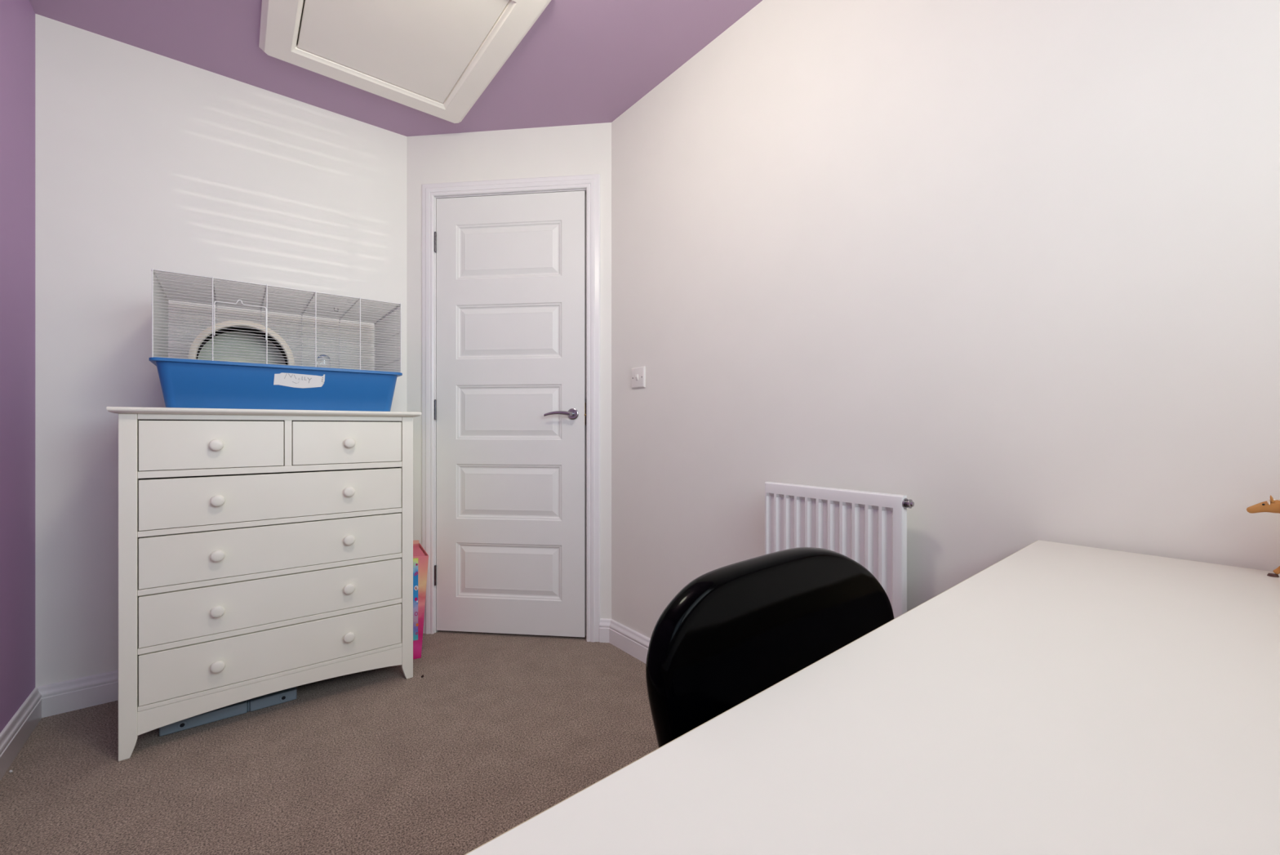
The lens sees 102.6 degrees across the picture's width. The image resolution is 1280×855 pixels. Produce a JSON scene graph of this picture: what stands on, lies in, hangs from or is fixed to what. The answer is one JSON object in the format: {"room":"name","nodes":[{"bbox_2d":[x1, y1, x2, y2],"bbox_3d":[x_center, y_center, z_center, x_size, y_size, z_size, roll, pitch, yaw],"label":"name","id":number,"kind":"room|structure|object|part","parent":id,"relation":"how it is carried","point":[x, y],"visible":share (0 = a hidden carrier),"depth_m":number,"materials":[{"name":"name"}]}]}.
{"room":"home office","nodes":[
{"label":"home office","id":0,"kind":"room"},
{"bbox_2d":[0,0,35,732],"bbox_3d":[-1.036,-0.202,0.411,0.100,2.291,3.131,0,0,-38],"label":"wall","id":1,"kind":"structure","parent":0,"point":[17,17],"depth_m":1.53,"materials":[{"name":"purple paint"}]},
{"bbox_2d":[0,686,41,780],"bbox_3d":[-1.021,0.894,0.487,0.017,0.099,3.031,0,0,-38],"label":"baseboard","id":2,"kind":"structure","parent":1,"relation":"attached to","point":[15,733],"depth_m":1.50,"materials":[{"name":"white paint"}]},
{"bbox_2d":[35,13,406,686],"bbox_3d":[-1.579,-0.202,2.042,1.275,2.291,0.100,0,0,-38],"label":"wall","id":3,"kind":"structure","parent":0,"point":[145,161],"depth_m":1.81,"materials":[{"name":"white paint"}]},
{"bbox_2d":[35,669,118,717],"bbox_3d":[-1.519,0.894,2.015,1.135,0.099,0.017,0,0,-38],"label":"baseboard","id":4,"kind":"structure","parent":3,"relation":"attached to","point":[67,695],"depth_m":1.72,"materials":[{"name":"white paint"}]},
{"bbox_2d":[0,630,658,854],"bbox_3d":[-0.286,0.974,1.006,2.014,0.060,3.331,0,0,-38],"label":"floor","id":5,"kind":"structure","parent":0,"point":[498,730],"depth_m":1.45,"materials":[{"name":"brown carpet"}]},
{"bbox_2d":[159,686,297,736],"bbox_3d":[-1.410,0.925,1.773,0.350,0.035,0.270,0,0,-38],"label":"tray","id":6,"kind":"object","parent":5,"relation":"on","point":[289,694],"visible":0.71,"depth_m":1.67,"materials":[{"name":"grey plastic"}]},
{"bbox_2d":[106,406,422,760],"bbox_3d":[-1.299,0.443,1.864,0.831,1.002,0.484,0,0,-38],"label":"dresser","id":7,"kind":"object","parent":5,"relation":"on","point":[261,552],"visible":1,"depth_m":1.64,"materials":[{"name":"beige paint"}]},
{"bbox_3d":[-1.471,0.452,1.474,0.039,0.984,0.038,0,0,-38],"label":"leg","id":8,"kind":"part","parent":7,"relation":"part of","materials":[{"name":"beige paint"}]},
{"bbox_3d":[-1.313,0.052,1.587,0.344,0.146,0.018,0,0,-38],"label":"drawer","id":9,"kind":"part","parent":7,"relation":"part of","materials":[{"name":"beige paint"}]},
{"bbox_3d":[-1.299,0.053,1.572,0.036,0.036,0.024,0,0,-38],"label":"knob","id":10,"kind":"part","parent":7,"relation":"part of","materials":[{"name":"beige paint"}]},
{"bbox_3d":[-1.297,0.733,1.574,0.036,0.036,0.024,0,0,-38],"label":"knob","id":11,"kind":"part","parent":7,"relation":"part of","materials":[{"name":"beige paint"}]},
{"bbox_3d":[-1.297,0.564,1.574,0.036,0.036,0.024,0,0,-38],"label":"knob","id":12,"kind":"part","parent":7,"relation":"part of","materials":[{"name":"beige paint"}]},
{"bbox_3d":[-1.297,0.393,1.574,0.036,0.036,0.024,0,0,-38],"label":"knob","id":13,"kind":"part","parent":7,"relation":"part of","materials":[{"name":"beige paint"}]},
{"bbox_3d":[-1.297,0.224,1.574,0.036,0.036,0.024,0,0,-38],"label":"knob","id":14,"kind":"part","parent":7,"relation":"part of","materials":[{"name":"beige paint"}]},
{"bbox_3d":[-1.172,0.730,1.700,0.705,0.144,0.018,0,0,-38],"label":"drawer","id":15,"kind":"part","parent":7,"relation":"part of","materials":[{"name":"beige paint"}]},
{"bbox_3d":[-1.172,0.562,1.700,0.705,0.146,0.018,0,0,-38],"label":"drawer","id":16,"kind":"part","parent":7,"relation":"part of","materials":[{"name":"beige paint"}]},
{"bbox_3d":[-1.172,0.393,1.700,0.705,0.146,0.018,0,0,-38],"label":"drawer","id":17,"kind":"part","parent":7,"relation":"part of","materials":[{"name":"beige paint"}]},
{"bbox_3d":[-1.172,0.225,1.700,0.705,0.146,0.018,0,0,-38],"label":"drawer","id":18,"kind":"part","parent":7,"relation":"part of","materials":[{"name":"beige paint"}]},
{"bbox_2d":[148,268,402,411],"bbox_3d":[-1.291,-0.260,1.870,0.687,0.404,0.466,0,0,-38],"label":"cage","id":19,"kind":"object","parent":7,"relation":"on","point":[186,383],"visible":0.99,"depth_m":1.72,"materials":[{"name":"blue plastic"}]},
{"bbox_2d":[151,269,168,357],"bbox_3d":[-1.553,-0.330,1.660,0.005,0.257,0.445,0,0,-38],"label":"grille","id":20,"kind":"object","parent":19,"relation":"attached to","point":[157,346],"depth_m":1.58,"materials":[{"name":"grey metal"}]},
{"bbox_3d":[-1.252,-0.341,1.608,0.131,0.119,0.003,0,0,-38],"label":"cage door","id":21,"kind":"part","parent":19,"relation":"part of","materials":[{"name":"white metal"}]},
{"bbox_2d":[187,320,294,365],"bbox_3d":[-1.357,-0.208,1.755,0.278,0.290,0.161,0,0,-38],"label":"wheel","id":22,"kind":"object","parent":19,"relation":"in","point":[284,358],"visible":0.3,"depth_m":1.77,"materials":[{"name":"beige plastic"}]},
{"bbox_2d":[168,299,374,369],"bbox_3d":[-1.428,-0.330,2.044,0.673,0.260,0.005,0,0,-38],"label":"grille","id":23,"kind":"object","parent":19,"relation":"attached to","point":[260,316],"depth_m":2.07,"materials":[{"name":"grey metal"}]},
{"bbox_2d":[148,356,402,411],"bbox_3d":[-1.291,-0.131,1.870,0.687,0.146,0.466,0,0,-38],"label":"tub","id":24,"kind":"object","parent":19,"relation":"attached to","point":[186,383],"depth_m":1.67,"materials":[{"name":"blue plastic"}]},
{"bbox_2d":[153,270,400,323],"bbox_3d":[-1.289,-0.459,1.869,0.673,0.004,0.445,0,0,-38],"label":"grille","id":25,"kind":"object","parent":19,"relation":"attached to","point":[397,306],"depth_m":1.82,"materials":[{"name":"grey metal"}]},
{"bbox_2d":[316,354,330,368],"bbox_3d":[-1.200,-0.170,1.945,0.052,0.216,0.052,0,0,-38],"label":"bottle","id":26,"kind":"object","parent":19,"relation":"in","point":[323,358],"visible":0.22,"depth_m":1.93,"materials":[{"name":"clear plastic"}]},
{"bbox_2d":[374,306,399,372],"bbox_3d":[-1.026,-0.330,2.078,0.005,0.257,0.445,0,0,-38],"label":"grille","id":27,"kind":"object","parent":19,"relation":"attached to","point":[395,354],"depth_m":2.04,"materials":[{"name":"grey metal"}]},
{"bbox_3d":[-1.028,0.052,1.814,0.337,0.146,0.018,0,0,-38],"label":"drawer","id":28,"kind":"part","parent":7,"relation":"part of","materials":[{"name":"beige paint"}]},
{"bbox_3d":[-1.018,0.733,1.794,0.036,0.036,0.024,0,0,-38],"label":"knob","id":29,"kind":"part","parent":7,"relation":"part of","materials":[{"name":"beige paint"}]},
{"bbox_3d":[-1.018,0.564,1.794,0.036,0.036,0.024,0,0,-38],"label":"knob","id":30,"kind":"part","parent":7,"relation":"part of","materials":[{"name":"beige paint"}]},
{"bbox_3d":[-1.018,0.393,1.794,0.036,0.036,0.024,0,0,-38],"label":"knob","id":31,"kind":"part","parent":7,"relation":"part of","materials":[{"name":"beige paint"}]},
{"bbox_3d":[-1.018,0.224,1.794,0.036,0.036,0.024,0,0,-38],"label":"knob","id":32,"kind":"part","parent":7,"relation":"part of","materials":[{"name":"beige paint"}]},
{"bbox_3d":[-1.017,0.053,1.796,0.036,0.036,0.024,0,0,-38],"label":"knob","id":33,"kind":"part","parent":7,"relation":"part of","materials":[{"name":"beige paint"}]},
{"bbox_3d":[-0.884,0.452,1.940,0.039,0.984,0.038,0,0,-38],"label":"leg","id":34,"kind":"part","parent":7,"relation":"part of","materials":[{"name":"beige paint"}]},
{"bbox_2d":[413,539,428,658],"bbox_3d":[-0.976,0.724,2.198,0.091,0.439,0.267,0,0,-31],"label":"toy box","id":35,"kind":"object","parent":5,"relation":"on","point":[420,557],"visible":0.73,"depth_m":2.10,"materials":[{"name":"cardboard"}]},
{"bbox_3d":[-0.929,0.700,2.083,0.050,0.334,0.009,0,0,-16],"label":"printed panel","id":36,"kind":"part","parent":35,"relation":"part of","materials":[{"name":"multicoloured cardboard"}]},
{"bbox_3d":[-0.977,0.539,2.197,0.083,0.007,0.253,0,0,-31],"label":"lid","id":37,"kind":"part","parent":35,"relation":"part of","materials":[{"name":"pink cardboard"}]},
{"bbox_2d":[645,546,894,747],"bbox_3d":[0.292,0.545,0.484,0.467,0.800,0.497,0,0,-40],"label":"desk chair","id":38,"kind":"object","parent":5,"relation":"on","point":[735,631],"visible":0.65,"depth_m":0.53,"materials":[{"name":"black plastic"}]},
{"bbox_2d":[464,539,1279,854],"bbox_3d":[0.507,0.587,0.353,1.360,0.715,0.661,0,0,-40],"label":"desk","id":39,"kind":"object","parent":5,"relation":"on","point":[1056,698],"visible":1,"depth_m":0.37,"materials":[{"name":"white laminate"}]},
{"bbox_2d":[1246,494,1279,577],"bbox_3d":[1.019,0.167,0.747,0.037,0.124,0.174,0,0,-41],"label":"horse","id":40,"kind":"object","parent":39,"relation":"on","point":[1271,505],"visible":1,"depth_m":0.79},
{"bbox_2d":[28,0,762,136],"bbox_3d":[-0.286,-1.387,1.006,2.014,0.080,3.331,0,0,-38],"label":"ceiling","id":41,"kind":"structure","parent":0,"point":[580,62],"depth_m":1.84,"materials":[{"name":"paint"}]},
{"bbox_2d":[258,0,551,123],"bbox_3d":[-0.808,-1.337,1.704,0.712,0.021,0.865,0,0,-38],"label":"hatch","id":42,"kind":"object","parent":41,"relation":"attached to","point":[437,58],"visible":1,"depth_m":1.78,"materials":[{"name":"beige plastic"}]},
{"bbox_3d":[-0.807,-1.341,1.705,0.502,0.009,0.653,0,0,-38],"label":"hatch panel","id":43,"kind":"part","parent":42,"relation":"part of","materials":[{"name":"beige plastic"}]},
{"bbox_2d":[406,122,611,618],"bbox_3d":[-0.597,-0.202,2.369,0.960,2.291,0.100,0,0,7],"label":"wall","id":44,"kind":"structure","parent":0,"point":[584,148],"depth_m":2.32,"materials":[{"name":"white paint"}]},
{"bbox_2d":[422,173,600,641],"bbox_3d":[-0.584,-0.087,2.358,0.834,2.063,0.118,0,0,7],"label":"door frame","id":45,"kind":"structure","parent":44,"relation":"attached to","point":[590,184],"depth_m":2.29,"materials":[{"name":"white paint"}]},
{"bbox_2d":[434,191,586,636],"bbox_3d":[-0.592,-0.060,2.308,0.711,1.984,0.089,0,0,7],"label":"door","id":46,"kind":"structure","parent":45,"relation":"in","point":[510,404],"depth_m":2.32,"materials":[{"name":"white wood"}]},
{"bbox_3d":[-0.357,-0.061,2.259,0.128,0.024,0.046,0,0,7],"label":"lever","id":47,"kind":"part","parent":46,"relation":"part of","materials":[{"name":"silver metal"}]},
{"bbox_3d":[-0.299,-0.060,2.279,0.051,0.051,0.010,0,0,7],"label":"handle","id":48,"kind":"part","parent":46,"relation":"part of","materials":[{"name":"silver metal"}]},
{"bbox_2d":[599,617,610,642],"bbox_3d":[-0.152,0.894,2.258,0.051,0.099,0.017,0,0,7],"label":"baseboard","id":49,"kind":"structure","parent":44,"relation":"attached to","point":[604,624],"depth_m":2.25,"materials":[{"name":"white paint"}]},
{"bbox_2d":[611,0,1279,638],"bbox_3d":[0.663,-0.202,1.350,0.100,2.291,2.492,0,0,-38],"label":"wall","id":50,"kind":"structure","parent":0,"point":[1009,269],"depth_m":1.19,"materials":[{"name":"white paint"}]},
{"bbox_2d":[608,618,650,662],"bbox_3d":[0.598,0.894,1.337,0.017,0.099,2.352,0,0,-38],"label":"baseboard","id":51,"kind":"structure","parent":50,"relation":"attached to","point":[625,638],"depth_m":2.14,"materials":[{"name":"white paint"}]},
{"bbox_2d":[631,366,645,388],"bbox_3d":[-0.011,-0.205,2.105,0.016,0.085,0.085,0,0,-38],"label":"light switch","id":52,"kind":"object","parent":50,"relation":"attached to","point":[638,374],"visible":1,"depth_m":2.10,"materials":[{"name":"plastic"}]},
{"bbox_2d":[764,481,914,617],"bbox_3d":[0.521,0.552,1.377,0.089,0.784,0.501,0,0,-38],"label":"radiator","id":53,"kind":"object","parent":50,"relation":"attached to","point":[869,528],"visible":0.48,"depth_m":1.31,"materials":[{"name":"metal"}]}
]}

